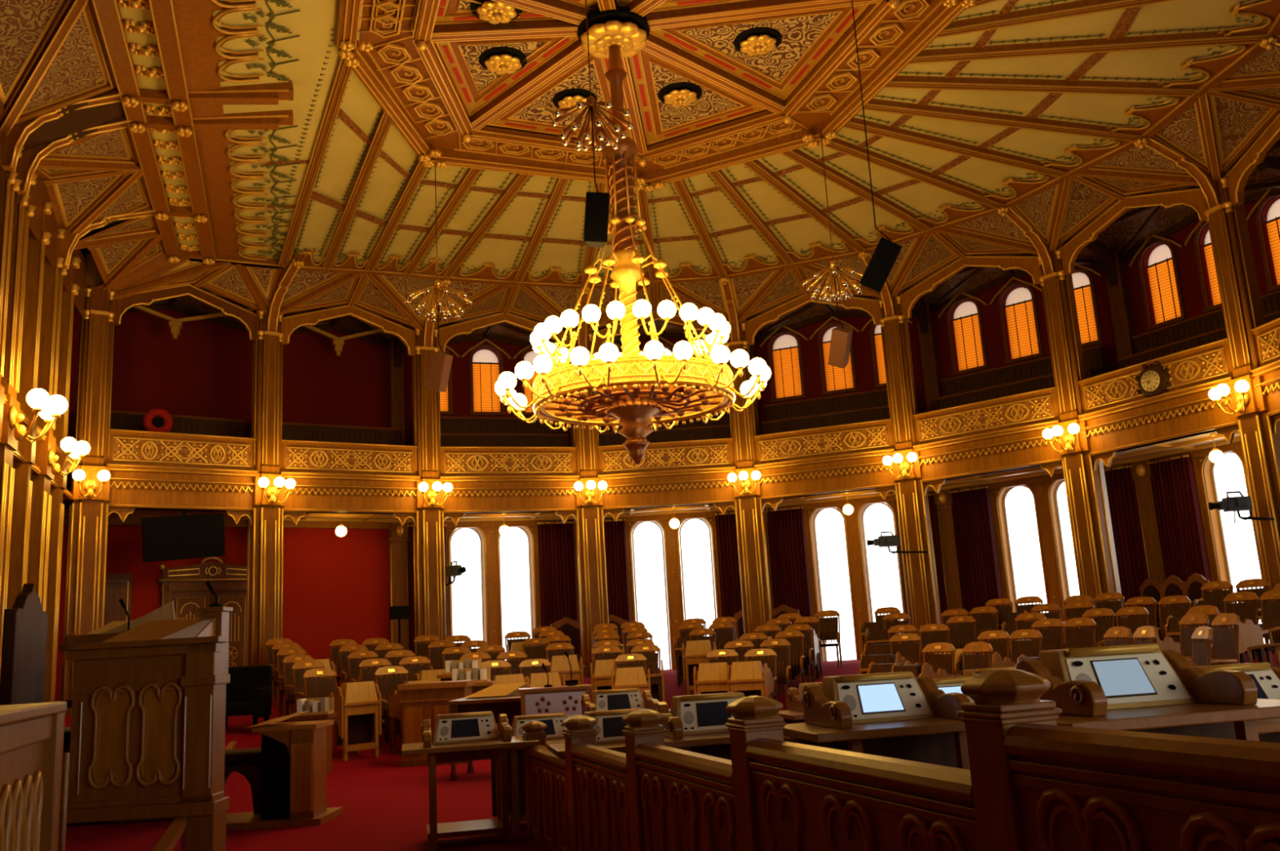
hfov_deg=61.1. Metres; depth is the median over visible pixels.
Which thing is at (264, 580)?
column
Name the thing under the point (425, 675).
desk
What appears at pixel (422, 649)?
chair
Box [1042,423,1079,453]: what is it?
wall sconce
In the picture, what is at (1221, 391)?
wall sconce
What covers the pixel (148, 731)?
rostrum
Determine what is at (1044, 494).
window
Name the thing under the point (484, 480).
balcony
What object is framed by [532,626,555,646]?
chair
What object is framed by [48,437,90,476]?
wall sconce
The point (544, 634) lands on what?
chair
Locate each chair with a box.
[0,583,48,705]
[265,638,293,688]
[271,642,301,710]
[275,648,306,719]
[281,654,314,722]
[291,660,324,713]
[302,668,355,751]
[328,639,357,686]
[338,644,368,706]
[346,650,377,706]
[358,658,400,737]
[361,638,389,667]
[373,666,408,750]
[374,643,404,667]
[384,649,415,666]
[398,656,431,675]
[413,635,440,666]
[427,640,456,670]
[441,646,471,669]
[444,635,471,655]
[460,640,488,655]
[460,652,490,662]
[476,644,505,669]
[481,660,511,681]
[496,651,527,669]
[504,631,530,651]
[519,658,551,679]
[522,638,550,668]
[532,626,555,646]
[538,630,564,646]
[544,635,574,673]
[545,643,573,674]
[591,627,617,662]
[591,646,622,688]
[592,623,617,648]
[592,640,621,673]
[593,633,620,644]
[613,653,648,690]
[620,622,644,653]
[621,626,647,655]
[626,631,653,648]
[626,639,654,663]
[631,644,662,680]
[678,622,704,650]
[681,618,706,636]
[688,628,715,691]
[706,649,737,684]
[708,622,734,658]
[712,617,737,649]
[724,640,754,683]
[738,632,768,658]
[744,648,777,701]
[754,624,783,684]
[760,639,791,710]
[765,617,791,632]
[773,630,804,698]
[777,613,802,626]
[783,623,814,685]
[793,616,822,677]
[814,610,842,667]
[874,607,900,622]
[882,613,910,633]
[887,625,917,644]
[888,633,921,665]
[918,623,949,665]
[922,642,955,675]
[941,608,969,639]
[946,615,976,653]
[961,641,993,671]
[969,606,998,642]
[977,630,1009,661]
[985,598,1013,613]
[1008,629,1042,664]
[1014,596,1043,613]
[1014,612,1046,640]
[1031,604,1061,629]
[1031,618,1063,650]
[1062,595,1093,639]
[1062,617,1096,648]
[1063,600,1094,647]
[1081,608,1115,647]
[1093,592,1124,618]
[1096,606,1148,647]
[1103,626,1132,646]
[1124,596,1157,627]
[1132,626,1158,644]
[1155,595,1191,641]
[1178,613,1209,658]
[1186,604,1219,665]
[1188,613,1240,665]
[1191,626,1213,666]
[1200,581,1233,600]
[1223,591,1259,662]
[1235,578,1275,657]
[1244,589,1279,666]
[1246,643,1279,667]
[1256,583,1279,662]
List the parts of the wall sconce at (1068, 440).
lamp shade, lamp arm, lamp shade, lamp arm, lamp arm, lamp shade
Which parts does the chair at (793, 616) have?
crest rail, panel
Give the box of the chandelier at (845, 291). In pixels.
[801,129,863,302]
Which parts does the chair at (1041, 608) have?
crest rail, panel, leg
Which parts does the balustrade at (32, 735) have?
slot panel, slot panel, slot panel, slot panel, handrail, slot panel, post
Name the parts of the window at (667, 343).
hood moulding, frame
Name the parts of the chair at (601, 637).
crest rail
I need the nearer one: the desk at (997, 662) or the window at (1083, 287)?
the desk at (997, 662)
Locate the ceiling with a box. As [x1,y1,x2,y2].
[0,0,1279,333]
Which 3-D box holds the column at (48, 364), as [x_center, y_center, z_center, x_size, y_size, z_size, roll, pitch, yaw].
[-9.647,1.040,17.391,0.500,8.700,0.580,1,-12,-18]
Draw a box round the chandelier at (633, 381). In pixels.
[494,44,771,464]
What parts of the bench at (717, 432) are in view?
rail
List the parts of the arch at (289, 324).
moulding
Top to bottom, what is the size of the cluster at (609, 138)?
2.280 m
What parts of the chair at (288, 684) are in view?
leg, armrest, seat, panel, crest rail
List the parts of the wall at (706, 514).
cornice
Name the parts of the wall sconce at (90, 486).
lamp shade, lamp arm, lamp arm, lamp shade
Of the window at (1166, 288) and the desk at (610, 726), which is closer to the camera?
the desk at (610, 726)
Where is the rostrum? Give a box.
[59,606,233,850]
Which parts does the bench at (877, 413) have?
rail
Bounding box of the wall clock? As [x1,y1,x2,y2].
[1134,360,1171,398]
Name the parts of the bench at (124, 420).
rail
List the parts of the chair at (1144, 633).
panel, crest rail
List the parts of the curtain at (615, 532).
rail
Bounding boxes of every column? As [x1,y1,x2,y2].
[0,141,24,438]
[0,168,38,675]
[6,201,53,608]
[26,228,67,611]
[44,257,80,702]
[60,253,115,715]
[245,253,304,699]
[411,279,451,653]
[570,286,608,677]
[719,276,771,634]
[857,251,941,661]
[997,206,1122,618]
[1133,137,1279,643]
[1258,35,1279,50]
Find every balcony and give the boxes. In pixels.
[105,428,257,525]
[279,440,420,527]
[439,446,580,525]
[597,438,737,521]
[753,418,897,512]
[912,386,1064,497]
[1077,337,1239,471]
[1250,317,1279,435]
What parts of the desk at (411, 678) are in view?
leg, modesty panel, foot rail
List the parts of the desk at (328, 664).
leg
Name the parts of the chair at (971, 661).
leg, panel, crest rail, leg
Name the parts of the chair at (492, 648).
crest rail, panel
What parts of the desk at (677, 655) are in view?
leg, modesty panel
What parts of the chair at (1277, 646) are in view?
armrest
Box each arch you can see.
[113,284,259,341]
[281,305,416,356]
[436,312,570,353]
[591,311,724,355]
[743,292,881,346]
[898,256,1040,319]
[1058,187,1207,275]
[1224,113,1279,205]
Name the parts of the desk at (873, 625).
leg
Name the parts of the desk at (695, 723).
leg, modesty panel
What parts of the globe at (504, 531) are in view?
hanging rod, lamp shade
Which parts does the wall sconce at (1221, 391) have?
lamp shade, lamp shade, lamp arm, lamp arm, lamp shade, lamp arm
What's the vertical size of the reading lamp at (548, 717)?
0.026 m
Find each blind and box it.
[440,386,448,411]
[472,364,500,412]
[524,365,538,412]
[660,384,675,398]
[773,347,801,398]
[822,342,853,391]
[874,334,886,384]
[953,315,983,370]
[1005,301,1039,359]
[1074,286,1097,343]
[1147,259,1181,324]
[1204,244,1221,305]
[1266,218,1279,284]
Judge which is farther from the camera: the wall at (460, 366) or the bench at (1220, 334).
the wall at (460, 366)
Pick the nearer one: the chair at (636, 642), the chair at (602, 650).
the chair at (602, 650)
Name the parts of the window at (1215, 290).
hood moulding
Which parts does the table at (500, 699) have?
leg, leg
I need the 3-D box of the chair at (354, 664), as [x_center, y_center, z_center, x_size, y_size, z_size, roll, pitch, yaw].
[-4.694,4.484,18.696,0.598,1.195,0.618,4,-13,-32]
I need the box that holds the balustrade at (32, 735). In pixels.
[0,701,69,850]
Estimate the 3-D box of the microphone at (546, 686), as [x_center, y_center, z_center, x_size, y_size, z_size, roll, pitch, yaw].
[-1.042,2.792,12.147,0.122,0.266,0.095,1,-12,-18]
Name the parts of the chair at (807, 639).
crest rail, panel, seat, leg, armrest, leg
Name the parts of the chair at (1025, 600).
crest rail, panel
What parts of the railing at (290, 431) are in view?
rail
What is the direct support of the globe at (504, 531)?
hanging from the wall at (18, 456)
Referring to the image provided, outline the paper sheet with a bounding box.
[161,620,210,639]
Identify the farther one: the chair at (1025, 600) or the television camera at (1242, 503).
the chair at (1025, 600)
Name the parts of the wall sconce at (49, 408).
lamp arm, lamp shade, lamp arm, lamp arm, lamp shade, lamp shade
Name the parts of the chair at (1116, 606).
crest rail, panel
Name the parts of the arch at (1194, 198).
moulding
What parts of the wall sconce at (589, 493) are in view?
lamp shade, lamp arm, lamp shade, lamp arm, lamp arm, lamp shade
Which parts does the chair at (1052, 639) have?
crest rail, panel, leg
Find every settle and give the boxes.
[550,617,583,666]
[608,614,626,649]
[733,608,744,649]
[771,604,799,620]
[1139,573,1211,627]
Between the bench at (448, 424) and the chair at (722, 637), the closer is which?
the chair at (722, 637)
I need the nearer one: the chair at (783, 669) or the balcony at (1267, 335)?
the balcony at (1267, 335)
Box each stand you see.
[288,712,337,774]
[436,674,451,681]
[471,680,496,694]
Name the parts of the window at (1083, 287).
hood moulding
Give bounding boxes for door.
[156,556,247,666]
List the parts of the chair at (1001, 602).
crest rail, panel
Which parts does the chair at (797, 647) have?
leg, crest rail, panel, seat, leg, armrest, leg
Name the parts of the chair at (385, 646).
crest rail, panel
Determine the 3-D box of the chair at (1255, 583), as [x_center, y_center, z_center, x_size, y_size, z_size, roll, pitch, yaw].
[9.620,3.037,17.177,0.618,1.195,0.598,3,-13,-29]
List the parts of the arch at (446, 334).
moulding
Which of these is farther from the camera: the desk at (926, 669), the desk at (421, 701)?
the desk at (421, 701)
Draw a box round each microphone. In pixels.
[118,598,129,633]
[204,580,223,607]
[542,662,552,687]
[564,650,575,686]
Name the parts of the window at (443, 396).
hood moulding, frame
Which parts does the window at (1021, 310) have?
hood moulding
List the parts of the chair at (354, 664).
leg, crest rail, panel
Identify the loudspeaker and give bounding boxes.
[424,165,453,392]
[583,0,609,247]
[820,128,853,368]
[851,0,902,293]
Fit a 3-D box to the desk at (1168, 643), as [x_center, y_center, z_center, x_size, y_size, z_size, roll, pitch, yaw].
[6.322,3.028,13.354,0.640,1.000,0.630,0,-12,-14]
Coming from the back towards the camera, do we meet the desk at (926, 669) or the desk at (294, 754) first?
the desk at (926, 669)
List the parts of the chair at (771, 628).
crest rail, panel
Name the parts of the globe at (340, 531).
hanging rod, lamp shade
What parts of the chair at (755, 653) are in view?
crest rail, panel, seat, armrest, leg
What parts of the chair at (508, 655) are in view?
crest rail, panel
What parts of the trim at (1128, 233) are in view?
soffit moulding, soffit moulding, soffit moulding, soffit moulding, soffit moulding, soffit moulding, soffit moulding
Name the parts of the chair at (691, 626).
crest rail, panel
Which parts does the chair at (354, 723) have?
leg, modesty panel, leg, foot rail, leg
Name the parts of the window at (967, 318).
hood moulding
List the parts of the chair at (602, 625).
crest rail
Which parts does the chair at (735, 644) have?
crest rail, panel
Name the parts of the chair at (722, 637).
crest rail, panel, leg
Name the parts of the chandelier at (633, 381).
lamp shade, lamp shade, lamp shade, lamp arm, lamp shade, lamp arm, lamp arm, lamp shade, lamp arm, lamp shade, lamp arm, lamp shade, lamp shade, lamp shade, lamp arm, lamp arm, lamp arm, lamp shade, lamp arm, lamp shade, lamp arm, lamp shade, lamp arm, lamp shade, lamp arm, lamp shade, lamp arm, lamp shade, lamp shade, lamp arm, lamp arm, lamp arm, lamp shade, lamp arm, lamp arm, lamp shade, stem, crown, suspension chain, lamp shade, lamp arm, lamp shade, lamp arm, lamp arm, lamp arm, lamp shade, lamp shade, lamp arm, lamp arm, lamp shade, lamp shade, lamp arm, lamp arm, lamp shade, lamp arm, lamp shade, lamp shade, lamp arm, lamp arm, lamp arm, lamp shade, lamp arm, lamp arm, lamp shade, lamp shade, lamp shade, lamp arm, lamp shade, lamp arm, lamp arm, lamp arm, lamp shade, lamp arm, lamp shade, lamp shade, lamp shade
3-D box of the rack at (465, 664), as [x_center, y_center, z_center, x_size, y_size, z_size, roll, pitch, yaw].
[-2.695,3.651,16.434,0.560,0.200,0.280,-3,-11,0]
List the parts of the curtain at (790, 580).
rail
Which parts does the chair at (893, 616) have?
crest rail, panel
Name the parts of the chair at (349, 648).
leg, armrest, crest rail, panel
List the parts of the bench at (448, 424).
rail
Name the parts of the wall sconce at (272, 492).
lamp shade, lamp arm, lamp arm, lamp shade, lamp arm, lamp shade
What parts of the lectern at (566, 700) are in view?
panel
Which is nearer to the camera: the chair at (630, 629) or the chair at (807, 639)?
the chair at (807, 639)
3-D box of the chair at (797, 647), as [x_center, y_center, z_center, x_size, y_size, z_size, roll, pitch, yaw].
[2.750,4.398,20.055,0.598,1.195,0.618,-7,-12,18]
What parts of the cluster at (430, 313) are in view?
spotlight bulb, spotlight bulb, spotlight bulb, spotlight bulb, spotlight bulb, spotlight bulb, spotlight bulb, spotlight bulb, spotlight bulb, spotlight bulb, spotlight bulb, spotlight bulb, spotlight bulb, spotlight bulb, spotlight bulb, spotlight bulb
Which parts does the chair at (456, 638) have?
crest rail, panel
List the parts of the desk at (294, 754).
inset panel, panel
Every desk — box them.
[247,711,333,820]
[288,658,335,722]
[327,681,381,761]
[355,665,399,682]
[373,673,419,743]
[386,680,435,752]
[397,680,475,767]
[401,711,539,850]
[413,669,444,681]
[485,713,577,832]
[490,674,529,733]
[506,642,538,660]
[511,666,538,675]
[524,672,565,688]
[546,654,583,685]
[546,708,643,757]
[566,688,670,719]
[590,659,626,695]
[610,666,650,698]
[626,660,664,702]
[654,692,795,760]
[672,635,704,687]
[681,640,717,695]
[693,662,737,694]
[726,661,773,698]
[750,636,779,693]
[777,682,822,743]
[782,629,819,681]
[782,671,970,769]
[858,652,906,674]
[859,620,892,653]
[862,642,900,655]
[865,628,903,645]
[866,661,912,674]
[891,662,952,679]
[919,624,955,648]
[933,676,973,702]
[934,648,975,675]
[951,666,1015,677]
[955,652,1016,675]
[981,630,1031,658]
[992,610,1032,631]
[1000,622,1046,648]
[1015,643,1279,741]
[1017,654,1038,662]
[1090,616,1126,626]
[1114,633,1180,653]
[1163,598,1204,608]
[1164,615,1208,644]
[1186,658,1197,666]
[1193,599,1257,659]
[1197,662,1279,742]
[1208,613,1268,663]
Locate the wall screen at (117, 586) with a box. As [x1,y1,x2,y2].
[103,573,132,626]
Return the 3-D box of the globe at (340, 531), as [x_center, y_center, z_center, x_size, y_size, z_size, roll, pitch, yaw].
[-6.556,2.164,23.808,0.240,0.550,0.234,1,-12,-18]
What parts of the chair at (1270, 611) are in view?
seat, leg, leg, crest rail, panel, armrest, number plate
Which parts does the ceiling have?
cove panel, cove panel, cove panel, cove panel, cove panel, cove panel, cove panel, cove panel, cove panel, cove panel, cove panel, cove panel, cove panel, cove panel, cove panel, cove panel, cove panel, cove panel, cove panel, star panel, star panel, cove panel, cove panel, star panel, star panel, cove panel, star panel, cove panel, cove panel, star panel, cove panel, star panel, cove panel, star panel, cove panel, cove panel, cove panel, cove panel, cove panel, cove panel, cove panel, cove panel, cove panel, cove panel, cove panel, cove panel, cove panel, cove panel, cove panel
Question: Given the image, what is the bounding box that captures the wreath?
[142,408,173,432]
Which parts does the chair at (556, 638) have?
panel, crest rail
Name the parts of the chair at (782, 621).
crest rail, panel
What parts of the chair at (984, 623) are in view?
crest rail, panel, leg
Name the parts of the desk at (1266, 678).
modesty panel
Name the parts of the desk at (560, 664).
modesty panel, leg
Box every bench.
[110,410,244,437]
[440,416,563,434]
[440,433,568,447]
[597,408,729,432]
[598,424,731,446]
[761,405,889,435]
[764,388,888,421]
[933,366,1092,410]
[942,345,1105,395]
[1116,310,1279,368]
[1131,289,1279,353]
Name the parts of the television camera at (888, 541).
carry handle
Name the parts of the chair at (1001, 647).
crest rail, panel, leg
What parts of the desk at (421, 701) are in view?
panel, panel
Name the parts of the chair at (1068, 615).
leg, crest rail, panel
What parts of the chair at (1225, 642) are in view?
leg, panel, number plate, armrest, crest rail, leg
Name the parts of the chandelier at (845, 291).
spotlight bulb, spotlight bulb, spotlight bulb, spotlight bulb, spotlight bulb, spotlight bulb, spotlight bulb, spotlight bulb, spotlight bulb, spotlight bulb, spotlight bulb, spotlight bulb, spotlight bulb, spotlight bulb, spotlight bulb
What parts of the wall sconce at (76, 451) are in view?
lamp arm, lamp arm, lamp shade, lamp arm, lamp shade, lamp shade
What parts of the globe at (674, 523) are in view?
lamp shade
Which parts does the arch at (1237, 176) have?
moulding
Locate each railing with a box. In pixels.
[281,422,403,445]
[521,669,1279,850]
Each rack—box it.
[292,697,333,715]
[441,658,481,675]
[451,666,490,682]
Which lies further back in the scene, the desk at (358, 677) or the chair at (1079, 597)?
the chair at (1079, 597)
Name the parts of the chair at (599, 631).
crest rail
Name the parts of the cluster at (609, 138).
spotlight bulb, spotlight bulb, spotlight bulb, spotlight bulb, spotlight bulb, spotlight bulb, spotlight bulb, spotlight bulb, spotlight bulb, spotlight bulb, spotlight bulb, spotlight bulb, spotlight bulb, spotlight bulb, spotlight bulb, spotlight bulb, spotlight bulb, spotlight bulb, spotlight bulb, spotlight bulb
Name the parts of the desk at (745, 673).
leg, modesty panel, leg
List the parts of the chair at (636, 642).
crest rail, panel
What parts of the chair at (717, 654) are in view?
crest rail, panel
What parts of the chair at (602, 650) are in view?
leg, crest rail, panel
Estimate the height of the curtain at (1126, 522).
3.700 m
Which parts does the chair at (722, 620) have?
crest rail, panel, leg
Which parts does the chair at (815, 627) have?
crest rail, panel, leg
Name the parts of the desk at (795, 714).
modesty panel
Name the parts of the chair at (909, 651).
leg, panel, crest rail, leg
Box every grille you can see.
[439,355,453,391]
[440,726,448,736]
[518,726,524,734]
[584,193,608,240]
[592,724,600,735]
[598,700,605,708]
[683,711,693,724]
[828,330,847,368]
[843,694,856,711]
[860,240,900,291]
[1076,673,1092,681]
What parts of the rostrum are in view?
lobed panel, rail, lobed panel, post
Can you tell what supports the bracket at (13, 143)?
attached to the ceiling
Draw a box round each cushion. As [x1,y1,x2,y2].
[0,608,7,686]
[224,747,261,766]
[555,623,580,654]
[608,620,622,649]
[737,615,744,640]
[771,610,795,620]
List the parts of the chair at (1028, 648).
leg, panel, crest rail, leg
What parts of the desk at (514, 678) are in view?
modesty panel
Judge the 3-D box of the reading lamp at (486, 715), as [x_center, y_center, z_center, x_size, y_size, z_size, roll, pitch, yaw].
[-1.375,2.281,8.544,0.377,0.028,0.030,-1,-12,-12]
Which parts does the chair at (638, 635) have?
crest rail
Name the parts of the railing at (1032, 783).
post, blind panel, handrail, blind panel, blind panel, post, blind panel, handrail, blind panel, blind panel, post, blind panel, blind panel, handrail, blind panel, post, blind panel, blind panel, handrail, blind panel, post, blind panel, handrail, blind panel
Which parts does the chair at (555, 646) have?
crest rail, panel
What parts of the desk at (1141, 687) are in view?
modesty panel, leg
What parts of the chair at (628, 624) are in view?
leg, crest rail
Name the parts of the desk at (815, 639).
foot rail, modesty panel, leg, leg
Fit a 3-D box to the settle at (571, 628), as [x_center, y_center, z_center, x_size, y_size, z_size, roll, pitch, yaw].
[-1.676,5.235,25.736,0.750,1.400,0.510,1,-12,-18]
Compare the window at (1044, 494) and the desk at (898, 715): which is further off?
the window at (1044, 494)
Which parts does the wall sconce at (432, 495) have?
lamp shade, lamp arm, lamp arm, lamp shade, lamp arm, lamp shade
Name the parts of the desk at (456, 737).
leg, leg, foot rail, leg, leg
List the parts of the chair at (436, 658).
leg, crest rail, panel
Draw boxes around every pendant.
[133,305,253,339]
[303,324,402,356]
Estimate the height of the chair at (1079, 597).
1.195 m
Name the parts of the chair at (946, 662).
panel, number plate, crest rail, leg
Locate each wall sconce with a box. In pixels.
[8,388,67,443]
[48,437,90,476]
[72,469,110,498]
[257,477,295,503]
[418,481,452,506]
[573,480,607,504]
[727,471,760,495]
[882,452,916,478]
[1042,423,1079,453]
[1208,380,1248,415]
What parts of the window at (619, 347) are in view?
hood moulding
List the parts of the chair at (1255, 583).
crest rail, panel, leg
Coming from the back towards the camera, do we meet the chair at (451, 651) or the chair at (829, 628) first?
the chair at (829, 628)
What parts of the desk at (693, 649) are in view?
leg, foot rail, modesty panel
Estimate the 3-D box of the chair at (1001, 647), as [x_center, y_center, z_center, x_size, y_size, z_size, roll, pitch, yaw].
[5.089,3.617,15.885,0.618,1.195,0.598,6,-15,-38]
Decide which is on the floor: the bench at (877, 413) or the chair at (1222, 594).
the chair at (1222, 594)
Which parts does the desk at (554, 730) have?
modesty panel, leg, foot rail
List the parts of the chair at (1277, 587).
crest rail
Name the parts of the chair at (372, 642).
crest rail, panel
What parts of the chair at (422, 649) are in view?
leg, panel, crest rail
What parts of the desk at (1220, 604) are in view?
leg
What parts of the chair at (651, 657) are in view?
crest rail, panel, leg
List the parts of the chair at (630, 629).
leg, crest rail, panel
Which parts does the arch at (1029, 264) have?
moulding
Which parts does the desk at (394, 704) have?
leg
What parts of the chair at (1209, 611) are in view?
number plate, panel, crest rail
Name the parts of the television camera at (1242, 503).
carry handle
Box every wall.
[0,133,77,500]
[54,233,252,701]
[281,329,390,694]
[404,340,573,528]
[597,337,735,523]
[753,316,933,510]
[932,267,1130,490]
[1123,195,1279,582]
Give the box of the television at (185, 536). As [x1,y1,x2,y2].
[142,510,225,562]
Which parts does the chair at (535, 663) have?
crest rail, panel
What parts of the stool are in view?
frame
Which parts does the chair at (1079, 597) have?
crest rail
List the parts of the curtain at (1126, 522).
rail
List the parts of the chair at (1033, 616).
panel, crest rail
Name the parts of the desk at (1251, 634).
modesty panel, leg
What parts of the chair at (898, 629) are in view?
crest rail, panel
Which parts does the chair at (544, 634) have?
crest rail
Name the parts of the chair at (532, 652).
crest rail, panel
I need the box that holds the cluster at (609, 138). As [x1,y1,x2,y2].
[550,0,633,151]
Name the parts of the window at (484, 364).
hood moulding, frame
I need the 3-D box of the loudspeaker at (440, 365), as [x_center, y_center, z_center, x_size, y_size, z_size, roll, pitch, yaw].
[-3.493,-2.595,18.637,0.465,4.174,0.386,-6,-12,11]
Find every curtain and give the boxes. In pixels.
[407,524,448,653]
[537,521,579,673]
[604,518,631,622]
[715,512,742,649]
[765,506,813,624]
[894,493,947,625]
[949,485,1002,616]
[1103,465,1148,607]
[1146,453,1210,582]
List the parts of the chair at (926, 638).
leg, panel, crest rail, leg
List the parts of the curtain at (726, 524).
rail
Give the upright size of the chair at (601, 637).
1.195 m
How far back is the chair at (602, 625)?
23.98 m
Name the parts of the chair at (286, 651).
leg, seat, panel, crest rail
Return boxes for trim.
[63,118,1279,523]
[282,312,296,317]
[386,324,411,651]
[568,362,580,622]
[749,345,773,610]
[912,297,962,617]
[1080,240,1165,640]
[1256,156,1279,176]
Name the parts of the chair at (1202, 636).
leg, panel, crest rail, leg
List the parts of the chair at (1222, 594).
panel, crest rail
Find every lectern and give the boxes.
[63,600,187,644]
[518,684,591,715]
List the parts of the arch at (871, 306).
moulding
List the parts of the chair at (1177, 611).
leg, panel, crest rail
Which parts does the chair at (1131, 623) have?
armrest, panel, crest rail, leg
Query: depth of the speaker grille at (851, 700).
5.26 m
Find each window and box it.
[408,345,459,415]
[446,526,541,653]
[461,338,511,415]
[512,344,539,416]
[596,340,622,398]
[625,517,722,670]
[640,336,679,398]
[694,335,710,390]
[759,325,807,403]
[804,501,908,662]
[809,316,859,395]
[861,318,912,388]
[937,292,988,376]
[989,277,1044,364]
[989,480,1070,648]
[1071,264,1103,347]
[1128,235,1186,331]
[1183,220,1222,313]
[1192,449,1264,593]
[1246,187,1279,293]
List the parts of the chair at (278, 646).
leg, panel, leg, crest rail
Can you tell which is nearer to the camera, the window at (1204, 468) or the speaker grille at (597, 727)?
the speaker grille at (597, 727)
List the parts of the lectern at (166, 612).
rail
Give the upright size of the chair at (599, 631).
1.195 m
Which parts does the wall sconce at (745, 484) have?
lamp shade, lamp arm, lamp shade, lamp arm, lamp arm, lamp shade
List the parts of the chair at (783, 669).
crest rail, panel, seat, leg, armrest, leg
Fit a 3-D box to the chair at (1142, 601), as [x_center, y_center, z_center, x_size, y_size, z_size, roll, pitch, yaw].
[7.962,3.359,17.411,0.618,1.195,0.598,5,-14,-35]
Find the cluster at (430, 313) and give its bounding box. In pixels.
[404,173,472,322]
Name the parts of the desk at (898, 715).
leg, modesty panel, leg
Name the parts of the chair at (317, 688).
leg, crest rail, panel, leg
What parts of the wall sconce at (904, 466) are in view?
lamp shade, lamp arm, lamp shade, lamp arm, lamp arm, lamp shade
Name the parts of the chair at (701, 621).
crest rail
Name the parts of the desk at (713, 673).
leg, modesty panel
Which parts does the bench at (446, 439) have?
rail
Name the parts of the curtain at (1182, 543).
rail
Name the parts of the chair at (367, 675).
leg, crest rail, panel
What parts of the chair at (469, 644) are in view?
panel, crest rail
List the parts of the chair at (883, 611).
crest rail, panel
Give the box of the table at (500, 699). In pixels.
[447,682,528,781]
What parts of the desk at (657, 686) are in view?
modesty panel, leg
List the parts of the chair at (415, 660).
crest rail, panel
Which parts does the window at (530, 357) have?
hood moulding, frame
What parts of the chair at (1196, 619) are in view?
leg, panel, number plate, crest rail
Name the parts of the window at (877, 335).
frame, hood moulding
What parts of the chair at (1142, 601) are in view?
crest rail, panel, leg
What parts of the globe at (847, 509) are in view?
hanging rod, lamp shade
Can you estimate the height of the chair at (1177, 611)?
1.195 m
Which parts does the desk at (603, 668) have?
leg, modesty panel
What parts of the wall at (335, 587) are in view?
cornice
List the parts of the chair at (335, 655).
leg, seat, panel, crest rail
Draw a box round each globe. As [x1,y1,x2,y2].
[335,513,346,537]
[499,513,509,536]
[669,506,679,528]
[843,492,853,515]
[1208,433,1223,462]
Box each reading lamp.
[440,711,489,719]
[518,713,563,719]
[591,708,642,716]
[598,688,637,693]
[681,692,742,701]
[838,671,911,682]
[933,676,973,684]
[976,666,1015,673]
[1066,643,1159,657]
[1198,662,1271,672]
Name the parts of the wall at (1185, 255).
cornice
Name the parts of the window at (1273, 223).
hood moulding, frame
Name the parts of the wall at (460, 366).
cornice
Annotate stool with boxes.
[224,747,261,814]
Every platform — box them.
[57,741,236,850]
[226,807,342,831]
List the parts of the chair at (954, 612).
panel, crest rail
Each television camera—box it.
[445,560,466,586]
[866,531,928,556]
[1208,491,1274,524]
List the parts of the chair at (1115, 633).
panel, crest rail, leg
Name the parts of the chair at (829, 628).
crest rail, panel, seat, leg, armrest, leg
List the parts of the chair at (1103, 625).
crest rail, panel, leg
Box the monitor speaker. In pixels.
[389,605,408,650]
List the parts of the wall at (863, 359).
cornice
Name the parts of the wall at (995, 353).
cornice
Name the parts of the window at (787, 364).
hood moulding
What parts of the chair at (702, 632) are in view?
crest rail, panel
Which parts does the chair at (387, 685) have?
leg, armrest, seat, leg, crest rail, panel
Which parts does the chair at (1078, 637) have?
leg, panel, crest rail, leg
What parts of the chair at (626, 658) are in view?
crest rail, panel, leg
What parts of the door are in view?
carved panel, moulding, carved panel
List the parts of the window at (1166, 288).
hood moulding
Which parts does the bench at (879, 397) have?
rail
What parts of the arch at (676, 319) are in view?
moulding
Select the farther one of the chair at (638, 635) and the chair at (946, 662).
the chair at (638, 635)
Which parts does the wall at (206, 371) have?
cornice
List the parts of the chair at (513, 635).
crest rail, panel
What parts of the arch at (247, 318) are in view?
moulding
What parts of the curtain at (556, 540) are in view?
rail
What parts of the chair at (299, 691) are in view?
leg, armrest, crest rail, panel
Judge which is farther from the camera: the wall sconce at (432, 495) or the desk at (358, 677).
the wall sconce at (432, 495)
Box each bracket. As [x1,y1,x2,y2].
[0,88,124,172]
[15,116,132,195]
[58,205,157,269]
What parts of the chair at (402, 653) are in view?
crest rail, panel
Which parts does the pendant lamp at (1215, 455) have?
hanging rod, lamp shade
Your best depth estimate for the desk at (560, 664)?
19.44 m
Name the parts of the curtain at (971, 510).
rail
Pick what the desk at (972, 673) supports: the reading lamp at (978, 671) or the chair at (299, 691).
the reading lamp at (978, 671)
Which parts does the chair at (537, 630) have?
panel, crest rail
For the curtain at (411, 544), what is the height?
3.700 m
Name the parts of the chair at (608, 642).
panel, crest rail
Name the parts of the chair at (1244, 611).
leg, number plate, panel, crest rail, leg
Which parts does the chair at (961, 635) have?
crest rail, panel, leg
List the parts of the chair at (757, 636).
crest rail, panel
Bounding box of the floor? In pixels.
[62,651,1277,850]
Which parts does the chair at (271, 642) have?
leg, armrest, panel, crest rail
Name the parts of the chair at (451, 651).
leg, panel, crest rail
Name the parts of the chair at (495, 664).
crest rail, panel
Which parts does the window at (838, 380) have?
hood moulding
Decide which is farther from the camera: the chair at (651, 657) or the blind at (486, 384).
the blind at (486, 384)

